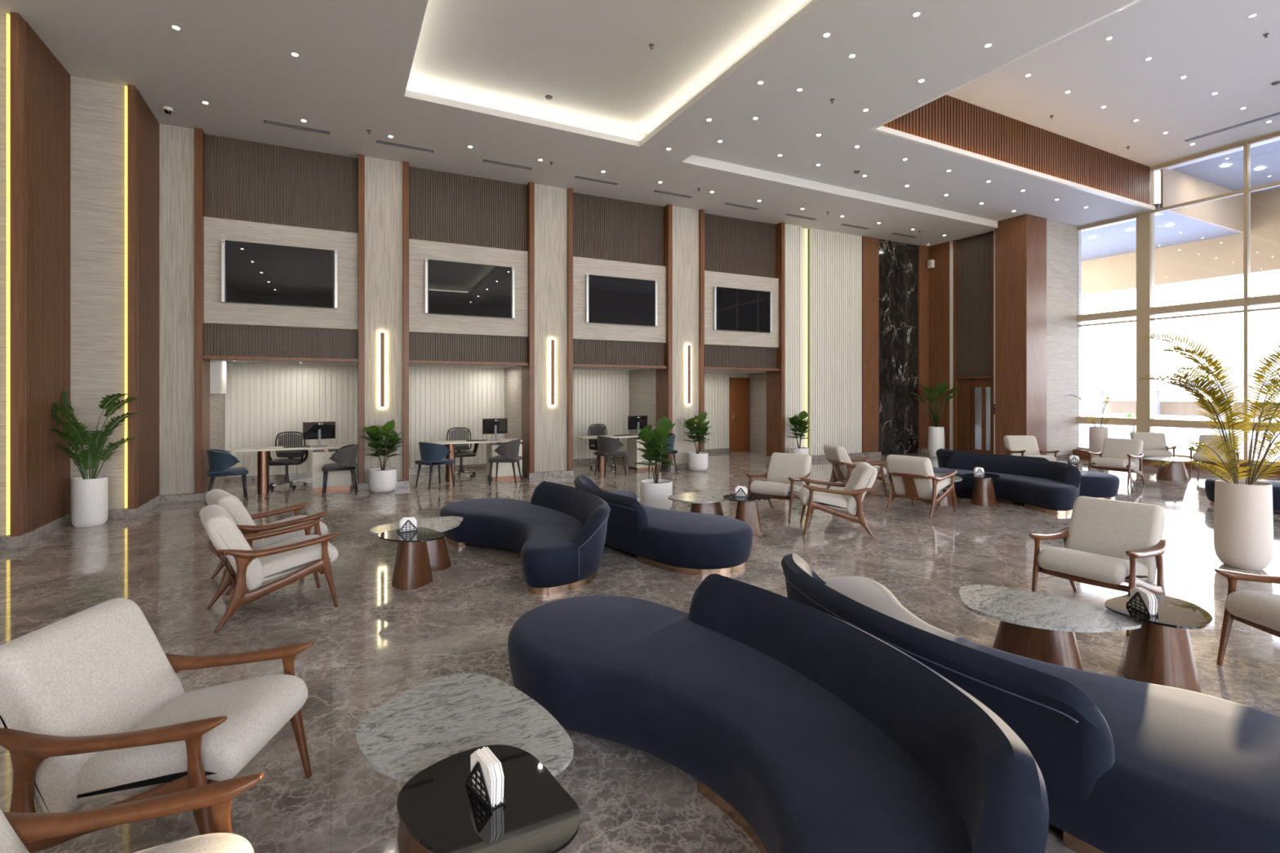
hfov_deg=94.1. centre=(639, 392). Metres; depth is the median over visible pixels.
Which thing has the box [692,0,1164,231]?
ceiling
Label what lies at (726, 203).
ceiling vent
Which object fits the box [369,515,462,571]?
coffee table
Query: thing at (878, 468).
seat cushion
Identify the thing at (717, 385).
wall
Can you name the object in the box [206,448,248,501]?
dining chair
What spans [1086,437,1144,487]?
armchair
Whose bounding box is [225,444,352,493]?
desk
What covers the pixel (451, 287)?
television
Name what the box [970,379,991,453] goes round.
door
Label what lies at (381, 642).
floor
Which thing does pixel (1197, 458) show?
seat cushion
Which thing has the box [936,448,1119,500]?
curved sofa
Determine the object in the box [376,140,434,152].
ceiling vent
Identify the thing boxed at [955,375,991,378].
trim
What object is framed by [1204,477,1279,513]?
curved sofa
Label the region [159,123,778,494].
wall
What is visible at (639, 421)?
computer monitor
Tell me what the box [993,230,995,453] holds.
trim
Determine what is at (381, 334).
wall light
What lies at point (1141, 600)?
napkin holder
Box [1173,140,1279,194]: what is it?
ceiling
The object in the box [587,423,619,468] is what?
office chair
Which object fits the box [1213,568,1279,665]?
armchair
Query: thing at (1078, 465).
side table
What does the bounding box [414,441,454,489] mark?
dining chair
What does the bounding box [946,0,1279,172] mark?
ceiling
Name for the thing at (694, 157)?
ceiling
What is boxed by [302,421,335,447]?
computer monitor
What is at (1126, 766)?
curved sofa
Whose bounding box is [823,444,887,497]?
armchair
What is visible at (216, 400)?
wall
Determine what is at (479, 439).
keyboard
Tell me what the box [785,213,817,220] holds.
ceiling vent
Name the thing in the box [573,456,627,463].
baseboard
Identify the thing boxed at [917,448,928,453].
baseboard
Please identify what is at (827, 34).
recessed light
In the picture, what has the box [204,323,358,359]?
trim
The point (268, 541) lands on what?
seat cushion
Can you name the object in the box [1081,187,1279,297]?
ceiling
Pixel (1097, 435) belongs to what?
pot
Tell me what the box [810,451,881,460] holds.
baseboard
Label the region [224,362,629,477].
wall
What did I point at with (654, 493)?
pot
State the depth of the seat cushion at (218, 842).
1.61 m
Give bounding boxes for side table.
[378,527,444,590]
[396,744,580,852]
[723,493,771,536]
[963,473,999,506]
[1055,461,1095,470]
[1104,593,1212,693]
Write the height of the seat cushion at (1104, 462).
0.222 m
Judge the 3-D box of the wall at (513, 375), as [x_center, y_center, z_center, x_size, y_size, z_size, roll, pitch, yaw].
[-2.753,0.565,13.082,0.120,2.270,1.650,0,0,-26]
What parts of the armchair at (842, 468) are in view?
leg, rail, rail, armrest, leg, armrest, seat rail, leg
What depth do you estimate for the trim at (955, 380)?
16.29 m
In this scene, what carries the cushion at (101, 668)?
on the armchair at (93, 707)
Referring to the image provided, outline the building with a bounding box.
[1081,381,1279,417]
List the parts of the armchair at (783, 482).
leg, armrest, leg, rail, leg, seat rail, armrest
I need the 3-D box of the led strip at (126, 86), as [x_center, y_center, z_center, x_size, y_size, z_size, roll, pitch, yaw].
[-6.979,-1.300,8.092,0.020,5.720,0.035,0,0,-27]
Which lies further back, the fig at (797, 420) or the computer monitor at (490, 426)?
the fig at (797, 420)
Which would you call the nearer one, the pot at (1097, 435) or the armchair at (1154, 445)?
the armchair at (1154, 445)
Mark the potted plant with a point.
(935, 434)
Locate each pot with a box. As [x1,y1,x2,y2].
[71,475,107,527]
[368,467,396,493]
[640,479,672,510]
[687,452,707,471]
[789,446,808,454]
[1088,426,1108,459]
[1213,479,1273,570]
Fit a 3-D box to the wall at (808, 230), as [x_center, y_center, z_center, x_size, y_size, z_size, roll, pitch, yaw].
[4.582,-1.240,15.602,2.700,5.880,0.360,0,0,-26]
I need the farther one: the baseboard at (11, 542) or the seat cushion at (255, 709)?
the baseboard at (11, 542)
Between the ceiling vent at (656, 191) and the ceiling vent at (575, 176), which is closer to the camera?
the ceiling vent at (575, 176)
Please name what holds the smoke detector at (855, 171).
attached to the ceiling at (943, 46)
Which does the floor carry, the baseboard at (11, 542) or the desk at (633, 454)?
the desk at (633, 454)
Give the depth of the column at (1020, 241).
14.72 m
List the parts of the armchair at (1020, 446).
armrest, armrest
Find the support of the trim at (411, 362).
attached to the wall
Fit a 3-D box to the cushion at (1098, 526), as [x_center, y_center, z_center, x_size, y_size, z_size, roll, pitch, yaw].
[3.799,1.173,4.786,0.361,0.595,0.580,0,0,-33]
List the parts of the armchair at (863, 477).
leg, leg, armrest, seat rail, armrest, leg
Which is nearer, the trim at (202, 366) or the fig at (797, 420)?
the trim at (202, 366)
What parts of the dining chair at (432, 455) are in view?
leg, leg, seat, backrest, leg, leg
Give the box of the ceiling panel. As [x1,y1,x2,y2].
[882,94,1150,204]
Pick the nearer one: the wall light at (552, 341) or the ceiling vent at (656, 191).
the wall light at (552, 341)
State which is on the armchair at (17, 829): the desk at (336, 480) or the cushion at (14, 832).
the cushion at (14, 832)
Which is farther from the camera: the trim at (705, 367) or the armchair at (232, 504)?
the trim at (705, 367)
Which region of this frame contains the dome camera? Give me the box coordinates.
[162,106,173,114]
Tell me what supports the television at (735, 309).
attached to the wall at (176, 144)
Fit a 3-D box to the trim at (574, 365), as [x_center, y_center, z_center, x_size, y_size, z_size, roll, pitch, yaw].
[-0.435,-0.570,12.809,2.230,0.060,0.140,0,0,-26]
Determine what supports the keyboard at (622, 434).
on the desk at (633, 454)
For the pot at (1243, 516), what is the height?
0.825 m
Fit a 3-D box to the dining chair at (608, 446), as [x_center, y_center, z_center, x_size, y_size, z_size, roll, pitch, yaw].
[-0.614,1.289,12.273,0.533,0.826,0.630,0,0,-32]
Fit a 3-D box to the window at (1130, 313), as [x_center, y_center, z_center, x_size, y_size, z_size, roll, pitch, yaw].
[11.835,-1.435,15.099,0.200,5.830,1.300,0,0,-27]
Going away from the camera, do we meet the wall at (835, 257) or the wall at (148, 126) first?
the wall at (148, 126)
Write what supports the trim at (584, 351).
attached to the wall
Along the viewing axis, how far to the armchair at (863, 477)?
7.11 m
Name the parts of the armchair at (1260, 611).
leg, armrest, rail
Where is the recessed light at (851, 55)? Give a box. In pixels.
[848,53,855,57]
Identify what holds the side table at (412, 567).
on the floor
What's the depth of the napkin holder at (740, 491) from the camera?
7.22 m
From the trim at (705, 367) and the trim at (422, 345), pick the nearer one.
the trim at (422, 345)
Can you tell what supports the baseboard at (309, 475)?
attached to the wall at (263, 402)
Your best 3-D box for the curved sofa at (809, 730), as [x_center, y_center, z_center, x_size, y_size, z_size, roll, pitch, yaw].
[0.320,1.375,2.726,1.208,0.650,2.824,0,0,-32]
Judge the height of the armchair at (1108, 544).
0.831 m
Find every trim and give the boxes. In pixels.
[194,127,209,493]
[203,355,358,362]
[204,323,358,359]
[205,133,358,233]
[357,154,364,483]
[402,160,408,480]
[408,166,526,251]
[408,332,526,362]
[408,360,528,365]
[521,181,534,473]
[567,187,573,471]
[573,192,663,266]
[573,338,664,365]
[573,364,666,368]
[655,204,672,464]
[698,208,704,452]
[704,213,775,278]
[704,344,776,368]
[704,366,779,371]
[766,222,785,456]
[870,0,1155,210]
[950,240,953,450]
[953,240,957,450]
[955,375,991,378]
[991,231,993,453]
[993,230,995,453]
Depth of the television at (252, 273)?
9.93 m
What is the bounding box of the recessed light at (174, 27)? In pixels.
[171,25,180,30]
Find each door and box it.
[729,377,749,452]
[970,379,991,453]
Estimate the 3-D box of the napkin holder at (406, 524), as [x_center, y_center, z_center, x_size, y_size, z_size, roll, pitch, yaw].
[-2.117,1.196,5.425,0.179,0.129,0.047,0,0,-37]
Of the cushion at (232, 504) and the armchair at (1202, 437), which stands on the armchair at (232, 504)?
the cushion at (232, 504)
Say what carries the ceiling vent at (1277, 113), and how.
in the ceiling at (1215, 44)
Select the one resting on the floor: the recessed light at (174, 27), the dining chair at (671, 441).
the dining chair at (671, 441)
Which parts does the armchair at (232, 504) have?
leg, leg, armrest, armrest, leg, leg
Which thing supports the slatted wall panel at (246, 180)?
attached to the wall
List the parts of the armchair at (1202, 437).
leg, rail, leg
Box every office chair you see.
[269,431,307,489]
[444,426,479,478]
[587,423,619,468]
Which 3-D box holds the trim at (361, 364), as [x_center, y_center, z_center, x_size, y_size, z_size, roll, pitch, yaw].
[-5.011,-1.290,10.704,0.100,5.780,0.600,0,0,-26]
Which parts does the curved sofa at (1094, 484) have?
backrest, seat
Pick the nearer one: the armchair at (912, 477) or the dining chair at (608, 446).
the armchair at (912, 477)
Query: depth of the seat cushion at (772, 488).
8.01 m
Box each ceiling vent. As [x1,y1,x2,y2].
[263,120,329,134]
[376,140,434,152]
[482,159,532,169]
[573,175,617,185]
[653,190,692,198]
[724,202,759,209]
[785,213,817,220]
[840,223,868,229]
[890,232,916,237]
[1184,111,1279,142]
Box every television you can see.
[221,239,337,308]
[424,258,515,318]
[585,274,657,326]
[713,286,772,333]
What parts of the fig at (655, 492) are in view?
stem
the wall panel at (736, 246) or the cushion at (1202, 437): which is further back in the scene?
the wall panel at (736, 246)
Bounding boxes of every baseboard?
[0,535,9,548]
[5,512,71,548]
[107,508,126,519]
[124,495,159,519]
[159,491,204,503]
[224,470,357,483]
[357,480,409,490]
[408,463,486,472]
[527,470,573,479]
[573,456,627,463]
[665,462,688,470]
[704,448,729,453]
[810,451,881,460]
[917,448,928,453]
[1053,453,1073,459]
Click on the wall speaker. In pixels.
(931, 264)
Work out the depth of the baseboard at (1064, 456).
15.31 m
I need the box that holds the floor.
[0,450,1279,852]
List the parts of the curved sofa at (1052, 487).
backrest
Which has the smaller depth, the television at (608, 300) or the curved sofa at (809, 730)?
the curved sofa at (809, 730)
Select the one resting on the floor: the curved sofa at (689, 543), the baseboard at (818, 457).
the curved sofa at (689, 543)
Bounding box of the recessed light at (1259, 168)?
[1253,167,1266,170]
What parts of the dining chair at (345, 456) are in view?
leg, leg, seat, backrest, leg, leg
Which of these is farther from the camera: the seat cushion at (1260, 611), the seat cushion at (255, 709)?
the seat cushion at (1260, 611)
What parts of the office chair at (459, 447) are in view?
frame, seat, armrest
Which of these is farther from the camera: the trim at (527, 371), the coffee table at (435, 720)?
the trim at (527, 371)
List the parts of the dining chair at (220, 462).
leg, leg, backrest, seat, leg, leg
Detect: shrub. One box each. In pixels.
[1119,413,1136,435]
[1218,429,1243,437]
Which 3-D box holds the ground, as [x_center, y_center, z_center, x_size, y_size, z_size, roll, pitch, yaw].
[78.950,1.785,40.976,142.100,0.070,180.000,0,0,-27]
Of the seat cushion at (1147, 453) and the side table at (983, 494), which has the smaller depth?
the side table at (983, 494)
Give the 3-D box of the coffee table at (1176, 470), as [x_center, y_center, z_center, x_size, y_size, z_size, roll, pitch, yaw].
[10.442,1.500,11.737,0.895,0.400,0.717,0,0,3]
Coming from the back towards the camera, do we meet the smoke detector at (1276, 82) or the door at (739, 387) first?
the door at (739, 387)
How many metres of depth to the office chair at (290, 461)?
10.93 m
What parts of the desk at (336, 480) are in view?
leg, drawer, drawer, drawer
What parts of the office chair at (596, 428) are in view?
armrest, seat, frame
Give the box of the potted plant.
[909,382,959,456]
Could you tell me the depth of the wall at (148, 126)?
8.44 m
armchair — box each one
[0,598,315,852]
[0,772,263,852]
[199,504,339,633]
[204,488,329,595]
[745,452,813,522]
[798,462,877,537]
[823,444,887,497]
[885,454,956,519]
[1004,435,1059,462]
[1028,496,1166,636]
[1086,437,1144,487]
[1130,431,1176,461]
[1188,434,1240,477]
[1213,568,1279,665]
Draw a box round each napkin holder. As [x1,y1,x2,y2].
[396,516,417,533]
[465,746,506,812]
[733,485,747,497]
[972,466,984,475]
[1067,455,1079,462]
[1125,586,1158,616]
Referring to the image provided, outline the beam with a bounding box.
[1160,168,1243,233]
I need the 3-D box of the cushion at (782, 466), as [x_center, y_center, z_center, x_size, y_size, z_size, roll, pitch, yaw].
[2.118,1.173,8.517,0.580,0.595,0.361,0,0,38]
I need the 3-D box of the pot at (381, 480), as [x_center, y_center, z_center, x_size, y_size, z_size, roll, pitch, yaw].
[-4.440,1.508,10.292,0.450,0.385,0.450,0,0,-27]
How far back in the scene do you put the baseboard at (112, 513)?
8.02 m
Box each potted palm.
[50,390,140,527]
[1061,390,1121,459]
[1137,333,1279,570]
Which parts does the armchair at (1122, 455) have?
leg, armrest, rail, leg, armrest, seat rail, leg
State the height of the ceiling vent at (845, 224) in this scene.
0.012 m
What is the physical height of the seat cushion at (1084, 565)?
0.222 m
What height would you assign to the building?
2.550 m
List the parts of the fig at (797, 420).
stem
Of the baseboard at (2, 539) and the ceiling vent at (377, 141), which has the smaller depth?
the baseboard at (2, 539)
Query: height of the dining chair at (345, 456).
0.826 m
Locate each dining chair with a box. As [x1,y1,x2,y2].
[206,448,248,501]
[321,444,358,497]
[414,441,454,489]
[488,439,522,484]
[594,435,626,477]
[648,433,677,474]
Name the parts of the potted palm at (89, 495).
frond stem, frond stem, frond stem, frond stem, frond stem, frond stem, frond stem, frond stem, frond stem, frond stem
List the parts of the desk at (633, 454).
leg, drawer, drawer, drawer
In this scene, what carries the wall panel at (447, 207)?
attached to the wall
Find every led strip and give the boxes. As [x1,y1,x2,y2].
[6,13,9,535]
[124,85,127,507]
[804,228,807,447]
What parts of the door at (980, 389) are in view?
handle, glass pane, glass pane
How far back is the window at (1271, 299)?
12.52 m
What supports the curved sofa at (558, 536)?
on the floor
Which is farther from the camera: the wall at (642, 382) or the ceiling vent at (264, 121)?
the wall at (642, 382)
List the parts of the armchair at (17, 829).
leg, leg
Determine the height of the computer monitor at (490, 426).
0.430 m
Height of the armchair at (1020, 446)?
0.831 m
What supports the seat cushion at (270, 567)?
on the armchair at (246, 569)
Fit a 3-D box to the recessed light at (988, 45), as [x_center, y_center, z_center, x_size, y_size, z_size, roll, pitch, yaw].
[4.356,-4.346,7.455,0.082,0.008,0.082,0,0,-27]
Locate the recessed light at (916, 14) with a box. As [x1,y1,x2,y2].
[912,12,920,17]
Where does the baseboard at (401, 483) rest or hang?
attached to the wall at (176, 144)
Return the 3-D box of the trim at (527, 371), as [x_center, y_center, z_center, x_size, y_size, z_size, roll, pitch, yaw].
[-2.271,-1.290,12.065,0.100,5.780,0.600,0,0,-26]
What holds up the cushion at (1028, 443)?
on the armchair at (1020, 446)
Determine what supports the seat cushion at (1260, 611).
on the armchair at (1260, 611)
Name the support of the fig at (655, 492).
on the floor
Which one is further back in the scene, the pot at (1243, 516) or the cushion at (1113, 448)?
the cushion at (1113, 448)
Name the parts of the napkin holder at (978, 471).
lattice plate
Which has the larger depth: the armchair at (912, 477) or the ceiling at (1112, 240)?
the ceiling at (1112, 240)
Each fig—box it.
[359,419,403,493]
[633,416,677,510]
[682,411,712,471]
[786,410,811,454]
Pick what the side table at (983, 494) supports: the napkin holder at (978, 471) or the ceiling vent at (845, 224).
the napkin holder at (978, 471)
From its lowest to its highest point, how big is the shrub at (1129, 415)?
1.117 m
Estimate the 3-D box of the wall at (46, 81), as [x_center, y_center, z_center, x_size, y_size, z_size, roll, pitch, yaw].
[-7.210,-1.300,7.186,0.102,5.760,1.440,0,0,-27]
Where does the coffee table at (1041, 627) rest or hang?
on the floor
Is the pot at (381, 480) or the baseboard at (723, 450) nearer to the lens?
the pot at (381, 480)
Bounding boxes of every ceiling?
[0,0,997,246]
[225,360,809,373]
[405,0,812,140]
[688,155,997,223]
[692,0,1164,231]
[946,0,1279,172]
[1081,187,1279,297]
[1081,203,1242,261]
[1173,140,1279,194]
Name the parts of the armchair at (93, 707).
leg, seat rail, armrest, leg, rail, armrest, leg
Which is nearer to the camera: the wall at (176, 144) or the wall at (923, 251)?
the wall at (176, 144)
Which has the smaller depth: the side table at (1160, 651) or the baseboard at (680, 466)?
the side table at (1160, 651)
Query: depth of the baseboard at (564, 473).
11.94 m
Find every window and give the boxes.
[1076,213,1136,449]
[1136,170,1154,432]
[1149,142,1243,462]
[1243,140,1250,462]
[1247,131,1279,464]
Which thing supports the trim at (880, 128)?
attached to the ceiling at (943, 46)
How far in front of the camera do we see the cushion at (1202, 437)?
12.28 m
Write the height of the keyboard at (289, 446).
0.018 m
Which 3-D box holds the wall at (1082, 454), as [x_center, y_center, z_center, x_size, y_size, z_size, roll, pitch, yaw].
[14.880,1.590,9.188,0.520,0.220,14.600,0,0,-27]
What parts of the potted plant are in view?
stem, pot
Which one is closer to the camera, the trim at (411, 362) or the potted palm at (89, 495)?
the potted palm at (89, 495)
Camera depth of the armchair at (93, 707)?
2.12 m
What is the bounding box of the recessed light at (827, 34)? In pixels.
[822,32,830,37]
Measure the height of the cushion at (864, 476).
0.595 m
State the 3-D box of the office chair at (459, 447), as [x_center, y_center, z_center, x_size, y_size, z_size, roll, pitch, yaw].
[-3.648,1.207,12.146,0.669,0.986,0.593,0,0,-26]
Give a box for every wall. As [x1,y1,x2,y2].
[0,12,9,536]
[9,11,70,536]
[70,75,128,512]
[128,84,159,509]
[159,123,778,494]
[204,393,224,494]
[209,359,226,393]
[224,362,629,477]
[504,365,524,475]
[629,368,655,438]
[704,373,748,449]
[748,373,766,453]
[768,230,809,459]
[785,223,918,455]
[918,244,928,448]
[928,231,991,452]
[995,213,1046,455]
[1046,220,1081,455]
[1072,448,1279,475]
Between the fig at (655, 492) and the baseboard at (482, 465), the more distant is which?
the baseboard at (482, 465)
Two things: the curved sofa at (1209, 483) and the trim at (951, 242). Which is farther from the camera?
the trim at (951, 242)
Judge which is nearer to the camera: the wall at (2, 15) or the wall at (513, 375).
the wall at (2, 15)
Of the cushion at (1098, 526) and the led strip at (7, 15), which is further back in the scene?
the led strip at (7, 15)
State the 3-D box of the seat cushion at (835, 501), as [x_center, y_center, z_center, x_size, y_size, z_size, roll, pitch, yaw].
[2.302,1.321,7.409,0.609,0.222,0.544,0,0,12]
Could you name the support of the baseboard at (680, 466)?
attached to the wall at (176, 144)
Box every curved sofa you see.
[440,480,610,594]
[507,573,1048,852]
[573,475,752,575]
[781,553,1279,852]
[888,453,1080,515]
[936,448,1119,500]
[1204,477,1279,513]
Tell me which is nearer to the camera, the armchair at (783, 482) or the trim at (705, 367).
the armchair at (783, 482)
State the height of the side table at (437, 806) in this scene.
0.440 m
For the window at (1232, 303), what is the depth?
13.54 m
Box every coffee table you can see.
[355,673,573,852]
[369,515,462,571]
[667,490,730,515]
[922,472,962,506]
[959,584,1141,671]
[1142,457,1191,480]
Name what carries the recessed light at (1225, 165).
in the ceiling at (1267, 155)
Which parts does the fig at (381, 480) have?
stem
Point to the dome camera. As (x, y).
(168, 110)
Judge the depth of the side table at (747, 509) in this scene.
7.10 m
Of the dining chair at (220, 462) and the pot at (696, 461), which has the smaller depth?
the dining chair at (220, 462)
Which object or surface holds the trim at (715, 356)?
attached to the wall
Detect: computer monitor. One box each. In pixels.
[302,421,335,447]
[482,417,507,440]
[627,415,647,435]
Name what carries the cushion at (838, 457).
on the armchair at (842, 468)
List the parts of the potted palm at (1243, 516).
frond stem, frond stem, frond stem, frond stem, frond stem, frond stem, frond stem, frond stem, frond stem, frond stem, frond stem, frond stem, frond stem, frond stem, frond stem, frond stem, frond stem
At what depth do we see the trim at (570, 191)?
12.16 m
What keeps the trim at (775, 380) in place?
attached to the wall at (808, 230)
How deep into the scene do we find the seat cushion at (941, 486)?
8.38 m
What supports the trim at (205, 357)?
attached to the wall
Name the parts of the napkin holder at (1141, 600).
lattice plate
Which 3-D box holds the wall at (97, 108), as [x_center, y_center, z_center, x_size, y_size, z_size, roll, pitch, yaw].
[-7.332,-1.240,8.092,0.720,5.880,0.280,0,0,-27]
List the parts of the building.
post, post, post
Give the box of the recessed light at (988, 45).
[984,43,991,47]
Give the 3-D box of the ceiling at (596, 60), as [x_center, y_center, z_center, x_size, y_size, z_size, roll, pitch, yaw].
[1.099,-4.425,3.939,4.280,0.290,12.520,0,0,-27]
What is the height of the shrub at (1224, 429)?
0.926 m
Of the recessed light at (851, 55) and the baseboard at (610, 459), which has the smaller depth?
the recessed light at (851, 55)
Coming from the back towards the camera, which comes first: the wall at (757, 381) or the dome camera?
the wall at (757, 381)
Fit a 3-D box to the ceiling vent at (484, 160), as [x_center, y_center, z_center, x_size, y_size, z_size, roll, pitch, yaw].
[-2.417,-4.174,10.908,0.900,0.012,0.100,0,0,-27]
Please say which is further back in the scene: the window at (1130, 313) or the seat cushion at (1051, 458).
the window at (1130, 313)
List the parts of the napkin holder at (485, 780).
lattice plate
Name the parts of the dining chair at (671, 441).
seat, backrest, leg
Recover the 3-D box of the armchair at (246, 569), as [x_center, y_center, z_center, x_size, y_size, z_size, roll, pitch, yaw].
[-2.916,1.290,4.703,0.874,0.831,0.690,0,0,-40]
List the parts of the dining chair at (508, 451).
leg, leg, seat, backrest, leg, leg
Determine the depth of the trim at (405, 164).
10.76 m
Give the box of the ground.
[1081,400,1279,461]
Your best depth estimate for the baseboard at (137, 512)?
8.30 m
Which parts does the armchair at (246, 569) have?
rail, leg, leg, armrest, seat rail, armrest, leg, leg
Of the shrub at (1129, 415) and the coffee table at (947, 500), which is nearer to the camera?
the coffee table at (947, 500)
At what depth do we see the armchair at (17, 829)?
1.63 m
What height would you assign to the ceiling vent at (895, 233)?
0.012 m
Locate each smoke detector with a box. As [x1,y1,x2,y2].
[543,93,553,99]
[853,169,861,173]
[1270,80,1279,85]
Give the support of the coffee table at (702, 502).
on the floor
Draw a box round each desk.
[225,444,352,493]
[422,438,522,481]
[576,434,661,471]
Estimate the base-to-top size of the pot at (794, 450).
0.385 m
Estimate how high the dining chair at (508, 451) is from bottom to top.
0.826 m
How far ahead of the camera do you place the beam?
15.17 m
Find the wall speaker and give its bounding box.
[927,259,934,268]
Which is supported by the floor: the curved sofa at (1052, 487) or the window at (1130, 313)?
the curved sofa at (1052, 487)
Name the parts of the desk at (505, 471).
leg, drawer, drawer, drawer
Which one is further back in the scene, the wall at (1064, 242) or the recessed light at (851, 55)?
the wall at (1064, 242)
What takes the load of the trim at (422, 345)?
attached to the wall
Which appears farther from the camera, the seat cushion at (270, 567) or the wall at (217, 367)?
the wall at (217, 367)
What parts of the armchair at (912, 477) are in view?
leg, rail, rail, leg, armrest, seat rail, leg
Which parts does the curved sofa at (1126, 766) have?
backrest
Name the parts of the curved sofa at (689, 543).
backrest, seat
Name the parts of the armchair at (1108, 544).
leg, armrest, leg, rail, leg, armrest, seat rail, leg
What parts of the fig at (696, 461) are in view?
stem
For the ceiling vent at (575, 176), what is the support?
in the ceiling at (348, 77)
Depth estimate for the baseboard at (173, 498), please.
9.29 m
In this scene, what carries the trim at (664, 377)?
attached to the wall at (642, 382)
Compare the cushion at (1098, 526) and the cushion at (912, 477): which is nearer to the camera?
the cushion at (1098, 526)
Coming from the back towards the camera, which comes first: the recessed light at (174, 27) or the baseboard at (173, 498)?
the baseboard at (173, 498)
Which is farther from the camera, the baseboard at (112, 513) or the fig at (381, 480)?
the fig at (381, 480)
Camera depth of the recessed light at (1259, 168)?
14.44 m
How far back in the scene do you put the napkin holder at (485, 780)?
1.83 m
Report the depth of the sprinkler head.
7.73 m
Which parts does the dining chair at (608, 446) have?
leg, leg, backrest, seat, leg, leg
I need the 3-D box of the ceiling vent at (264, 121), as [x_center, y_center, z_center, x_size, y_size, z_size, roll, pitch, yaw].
[-5.384,-4.174,9.368,0.900,0.012,0.100,0,0,-27]
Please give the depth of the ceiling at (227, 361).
12.67 m
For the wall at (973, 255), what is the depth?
16.15 m
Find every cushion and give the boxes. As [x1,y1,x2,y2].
[0,598,185,813]
[0,808,29,852]
[75,674,307,804]
[133,832,253,852]
[199,504,263,591]
[204,488,265,550]
[257,534,337,582]
[261,515,328,546]
[749,480,801,496]
[765,452,811,496]
[798,487,846,511]
[823,444,854,480]
[842,462,877,515]
[872,465,886,475]
[886,454,937,499]
[934,475,951,493]
[1004,435,1040,456]
[1018,455,1056,462]
[1037,546,1147,584]
[1064,496,1165,584]
[1090,457,1136,468]
[1100,437,1143,471]
[1142,449,1172,457]
[1192,453,1229,462]
[1196,434,1238,465]
[1224,590,1279,631]
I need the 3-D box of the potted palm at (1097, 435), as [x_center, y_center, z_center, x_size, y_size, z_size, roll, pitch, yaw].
[11.195,0.808,14.735,1.296,1.784,0.880,0,0,35]
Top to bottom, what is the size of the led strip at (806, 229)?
5.740 m
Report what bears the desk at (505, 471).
on the floor
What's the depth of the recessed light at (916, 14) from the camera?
6.84 m
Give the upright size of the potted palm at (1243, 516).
2.363 m
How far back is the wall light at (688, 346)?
13.44 m
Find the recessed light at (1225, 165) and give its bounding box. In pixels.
[1219,164,1231,167]
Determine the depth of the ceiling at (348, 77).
8.46 m
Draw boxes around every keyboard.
[283,445,310,448]
[466,439,488,441]
[613,434,632,435]
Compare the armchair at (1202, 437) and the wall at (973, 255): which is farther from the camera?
the wall at (973, 255)
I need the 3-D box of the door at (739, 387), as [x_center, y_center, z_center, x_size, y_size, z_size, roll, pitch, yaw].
[2.907,0.630,17.332,0.680,2.140,0.091,0,0,-26]
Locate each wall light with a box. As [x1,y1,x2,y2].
[377,330,386,408]
[548,337,555,406]
[685,343,691,404]
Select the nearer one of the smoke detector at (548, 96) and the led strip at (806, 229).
the smoke detector at (548, 96)
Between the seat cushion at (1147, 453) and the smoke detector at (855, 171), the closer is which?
the smoke detector at (855, 171)
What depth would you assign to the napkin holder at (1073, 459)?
10.78 m
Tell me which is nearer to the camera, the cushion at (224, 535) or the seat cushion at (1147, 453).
the cushion at (224, 535)
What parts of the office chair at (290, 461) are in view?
star arm, seat, frame, star arm, armrest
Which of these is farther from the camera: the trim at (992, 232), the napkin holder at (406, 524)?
the trim at (992, 232)

